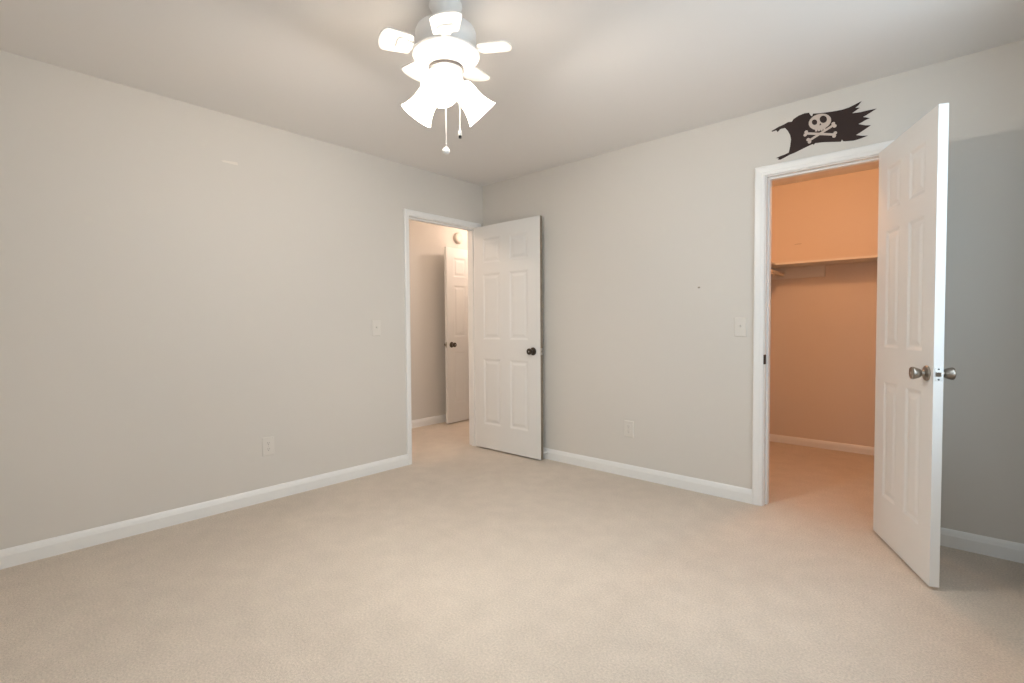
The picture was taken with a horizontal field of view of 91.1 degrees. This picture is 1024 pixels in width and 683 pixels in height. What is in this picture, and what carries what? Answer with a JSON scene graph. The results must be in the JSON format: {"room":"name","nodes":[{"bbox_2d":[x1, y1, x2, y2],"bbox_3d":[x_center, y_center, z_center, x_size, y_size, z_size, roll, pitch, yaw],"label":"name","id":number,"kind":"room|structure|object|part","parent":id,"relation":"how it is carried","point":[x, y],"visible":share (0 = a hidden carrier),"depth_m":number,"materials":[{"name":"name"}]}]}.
{"room":"empty bedroom","nodes":[
{"label":"empty bedroom","id":0,"kind":"room"},
{"bbox_2d":[0,50,482,549],"bbox_3d":[-1.627,-0.180,3.320,0.115,2.440,4.165,1,2,42],"label":"wall","id":1,"kind":"structure","parent":0,"point":[169,308],"depth_m":2.90,"materials":[{"name":"grey paint"}]},
{"bbox_2d":[0,454,407,569],"bbox_3d":[-1.877,1.009,2.974,0.015,0.089,3.051,1,2,42],"label":"baseboard","id":2,"kind":"structure","parent":1,"relation":"attached to","point":[25,553],"depth_m":2.90,"materials":[{"name":"white paint"}]},
{"bbox_2d":[222,160,237,164],"bbox_3d":[-1.737,-1.103,3.089,0.001,0.018,0.095,1,2,42],"label":"smear","id":3,"kind":"object","parent":1,"relation":"attached to","point":[230,162],"visible":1,"depth_m":3.10,"materials":[{"name":"white"}]},
{"bbox_2d":[262,436,273,456],"bbox_3d":[-1.594,0.686,3.285,0.007,0.122,0.076,1,2,42],"label":"wall outlet","id":4,"kind":"object","parent":1,"relation":"attached to","point":[267,442],"visible":1,"depth_m":3.28,"materials":[{"name":"white plastic"}]},
{"bbox_2d":[372,320,380,335],"bbox_3d":[-1.043,-0.104,3.870,0.018,0.122,0.076,1,2,42],"label":"light switch","id":5,"kind":"object","parent":1,"relation":"attached to","point":[375,323],"visible":1,"depth_m":3.87,"materials":[{"name":"white plastic"}]},
{"bbox_2d":[403,208,480,464],"bbox_3d":[-0.623,-0.043,4.437,0.151,2.082,0.860,1,2,42],"label":"door frame","id":6,"kind":"structure","parent":1,"relation":"attached to","point":[409,214],"depth_m":4.45,"materials":[{"name":"white paint"}]},
{"bbox_2d":[475,215,542,459],"bbox_3d":[-0.041,-0.030,4.415,0.790,2.022,0.151,1,2,42],"label":"door","id":7,"kind":"structure","parent":1,"relation":"in","point":[508,255],"depth_m":4.37,"materials":[{"name":"white paint"}]},
{"bbox_3d":[0.154,0.083,4.175,0.054,0.054,0.046,1,2,42],"label":"knob","id":8,"kind":"part","parent":7,"relation":"part of","materials":[{"name":"brown metal"}]},
{"bbox_2d":[409,220,467,419],"bbox_3d":[-1.448,-0.243,5.268,0.100,2.440,3.400,1,2,42],"label":"wall","id":9,"kind":"structure","parent":0,"point":[427,241],"depth_m":5.74,"materials":[{"name":"grey paint"}]},
{"bbox_2d":[411,414,445,427],"bbox_3d":[-1.398,0.933,5.267,0.015,0.089,3.200,1,2,42],"label":"baseboard","id":10,"kind":"structure","parent":9,"relation":"attached to","point":[421,422],"depth_m":5.75,"materials":[{"name":"white paint"}]},
{"bbox_2d":[453,232,463,243],"bbox_3d":[-0.636,-1.245,6.035,0.047,0.140,0.140,1,2,42],"label":"smoke detector","id":11,"kind":"object","parent":9,"relation":"attached to","point":[458,237],"visible":1,"depth_m":6.01,"materials":[{"name":"beige plastic"}]},
{"bbox_2d":[0,419,1023,682],"bbox_3d":[0.013,1.073,3.231,5.040,0.080,6.160,1,2,42],"label":"floor","id":12,"kind":"structure","parent":0,"point":[463,562],"depth_m":2.15,"materials":[{"name":"beige carpet"}]},
{"bbox_2d":[0,0,1023,186],"bbox_3d":[0.437,-1.444,2.685,3.760,0.100,6.060,1,2,42],"label":"ceiling","id":13,"kind":"structure","parent":0,"point":[578,79],"depth_m":2.46,"materials":[{"name":"white paint"}]},
{"bbox_2d":[378,0,511,154],"bbox_3d":[-0.274,-1.064,2.062,0.515,0.611,0.523,1,2,42],"label":"ceiling fan","id":14,"kind":"object","parent":13,"relation":"hanging from","point":[444,51],"visible":1,"depth_m":1.98,"materials":[{"name":"white metal"}]},
{"bbox_3d":[-0.455,-1.174,1.960,0.128,0.029,0.119,-1,2,-25],"label":"fan blade","id":15,"kind":"part","parent":14,"relation":"part of","materials":[{"name":"white wood"}]},
{"bbox_3d":[-0.406,-1.182,2.198,0.132,0.029,0.118,1,2,42],"label":"fan blade","id":16,"kind":"part","parent":14,"relation":"part of","materials":[{"name":"white wood"}]},
{"bbox_3d":[-0.380,-0.994,2.112,0.175,0.175,0.144,1,2,42],"label":"lamp shade","id":17,"kind":"part","parent":14,"relation":"part of","materials":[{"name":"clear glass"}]},
{"bbox_3d":[-0.280,-0.989,1.923,0.142,0.175,0.175,-1,2,-18],"label":"lamp shade","id":18,"kind":"part","parent":14,"relation":"part of","materials":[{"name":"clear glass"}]},
{"bbox_3d":[-0.272,-1.016,1.952,0.055,0.077,0.077,-1,2,-15],"label":"light bulb","id":19,"kind":"part","parent":14,"relation":"part of","materials":[{"name":"white glass"}]},
{"bbox_2d":[437,70,450,80],"bbox_3d":[-0.267,-1.065,2.001,0.056,0.071,0.071,0,2,8],"label":"ceiling fan light","id":20,"kind":"object","parent":14,"relation":"attached to","point":[438,71],"depth_m":1.98,"materials":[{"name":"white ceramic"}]},
{"bbox_3d":[-0.243,-1.172,1.843,0.119,0.029,0.128,-1,2,-7],"label":"fan blade","id":21,"kind":"part","parent":14,"relation":"part of","materials":[{"name":"white wood"}]},
{"bbox_3d":[-0.267,-0.772,2.031,0.032,0.031,0.031,1,2,42],"label":"chain pull","id":22,"kind":"part","parent":14,"relation":"part of","materials":[{"name":"white plastic"}]},
{"bbox_3d":[-0.212,-0.944,2.041,0.005,0.176,0.005,-1,2,-12],"label":"pull chain","id":23,"kind":"part","parent":14,"relation":"part of","materials":[{"name":"white metal"}]},
{"bbox_3d":[-0.148,-0.996,2.107,0.142,0.175,0.175,1,2,42],"label":"lamp shade","id":24,"kind":"part","parent":14,"relation":"part of","materials":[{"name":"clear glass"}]},
{"bbox_3d":[-0.169,-1.184,2.227,0.119,0.029,0.128,1,2,29],"label":"fan blade","id":25,"kind":"part","parent":14,"relation":"part of","materials":[{"name":"white wood"}]},
{"bbox_3d":[-0.067,-1.178,2.008,0.128,0.029,0.119,0,2,11],"label":"fan blade","id":26,"kind":"part","parent":14,"relation":"part of","materials":[{"name":"white wood"}]},
{"bbox_2d":[483,40,1023,543],"bbox_3d":[1.168,-0.205,3.525,3.760,2.440,0.115,1,2,42],"label":"wall","id":27,"kind":"structure","parent":0,"point":[631,235],"depth_m":3.27,"materials":[{"name":"grey paint"}]},
{"bbox_2d":[624,420,633,437],"bbox_3d":[0.870,0.652,3.743,0.076,0.122,0.007,1,2,42],"label":"wall outlet","id":28,"kind":"object","parent":27,"relation":"attached to","point":[628,425],"visible":1,"depth_m":3.74,"materials":[{"name":"white plastic"}]},
{"bbox_2d":[543,447,751,503],"bbox_3d":[0.626,0.960,3.970,2.398,0.089,0.015,1,2,42],"label":"baseboard","id":29,"kind":"structure","parent":27,"relation":"attached to","point":[741,494],"depth_m":3.60,"materials":[{"name":"white paint"}]},
{"bbox_2d":[734,317,746,336],"bbox_3d":[1.448,-0.092,3.187,0.076,0.122,0.018,1,2,42],"label":"light switch","id":30,"kind":"object","parent":27,"relation":"attached to","point":[740,323],"visible":1,"depth_m":3.19,"materials":[{"name":"white plastic"}]},
{"bbox_2d":[752,140,893,505],"bbox_3d":[1.827,-0.019,2.937,0.736,2.096,0.151,1,2,42],"label":"door frame","id":31,"kind":"structure","parent":27,"relation":"attached to","point":[764,175],"depth_m":3.10,"materials":[{"name":"white paint"}]},
{"bbox_2d":[772,102,874,159],"bbox_3d":[1.764,-1.207,2.869,0.520,0.239,0.002,1,2,42],"label":"wall decal","id":32,"kind":"object","parent":27,"relation":"attached to","point":[805,130],"visible":1,"depth_m":2.85,"materials":[{"name":"black plastic"}]},
{"bbox_2d":[820,116,826,122],"bbox_3d":[1.772,-1.265,2.858,0.036,0.042,0.001,1,2,42],"label":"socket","id":33,"kind":"object","parent":32,"relation":"attached to","point":[823,119],"depth_m":2.86,"materials":[{"name":"black plastic"}]},
{"bbox_2d":[873,103,955,587],"bbox_3d":[1.877,0.021,2.392,0.155,2.022,0.638,0,2,18],"label":"door","id":34,"kind":"structure","parent":27,"relation":"in","point":[913,169],"depth_m":2.29,"materials":[{"name":"white paint"}]},
{"bbox_3d":[1.751,0.136,2.169,0.046,0.054,0.054,0,2,17],"label":"knob","id":35,"kind":"part","parent":34,"relation":"part of","materials":[{"name":"silver metal"}]},
{"bbox_3d":[1.785,0.138,2.100,0.025,0.057,0.002,0,2,18],"label":"latch plate","id":36,"kind":"part","parent":34,"relation":"part of","materials":[{"name":"white metal"}]},
{"bbox_3d":[1.851,0.136,2.137,0.046,0.054,0.054,0,2,17],"label":"knob","id":37,"kind":"part","parent":34,"relation":"part of","materials":[{"name":"silver metal"}]},
{"bbox_2d":[940,527,1023,563],"bbox_3d":[2.259,0.996,2.499,0.526,0.089,0.015,1,2,42],"label":"baseboard","id":38,"kind":"structure","parent":27,"relation":"attached to","point":[979,544],"depth_m":2.45,"materials":[{"name":"white paint"}]},
{"bbox_2d":[770,168,878,446],"bbox_3d":[3.043,-0.246,4.395,2.020,2.440,0.100,1,2,42],"label":"wall","id":39,"kind":"structure","parent":0,"point":[823,331],"depth_m":4.52,"materials":[{"name":"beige paint"}]},
{"bbox_2d":[771,269,784,276],"bbox_3d":[2.043,-0.612,4.172,0.054,0.054,1.510,1,2,42],"label":"closet rod","id":40,"kind":"object","parent":39,"relation":"attached to","point":[781,274],"visible":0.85,"depth_m":4.60,"materials":[{"name":"beige"}]},
{"bbox_2d":[771,265,824,279],"bbox_3d":[2.568,-0.642,4.727,0.654,0.106,0.020,1,2,42],"label":"cleat","id":41,"kind":"object","parent":39,"relation":"attached to","point":[815,270],"visible":0.56,"depth_m":4.63,"materials":[{"name":"beige wood"}]},
{"bbox_2d":[769,434,873,454],"bbox_3d":[3.014,0.940,4.391,1.790,0.070,0.013,1,2,42],"label":"baseboard","id":42,"kind":"structure","parent":39,"relation":"attached to","point":[867,450],"depth_m":4.55,"materials":[{"name":"white paint"}]},
{"bbox_2d":[771,255,877,268],"bbox_3d":[2.906,-0.691,4.232,1.818,0.018,0.299,1,2,42],"label":"closet shelf","id":43,"kind":"object","parent":39,"relation":"attached to","point":[871,257],"visible":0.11,"depth_m":4.34,"materials":[{"name":"beige wood"}]},
{"bbox_3d":[0.089,-0.280,6.102,1.065,2.440,0.100,1,2,42],"label":"wall","id":44,"kind":"structure","parent":0,"visible":0},
{"bbox_2d":[444,247,468,423],"bbox_3d":[-0.520,-0.079,6.044,0.155,2.022,0.780,1,2,38],"label":"door","id":45,"kind":"structure","parent":44,"relation":"in","point":[455,259],"depth_m":5.86,"materials":[{"name":"white paint"}]}
]}

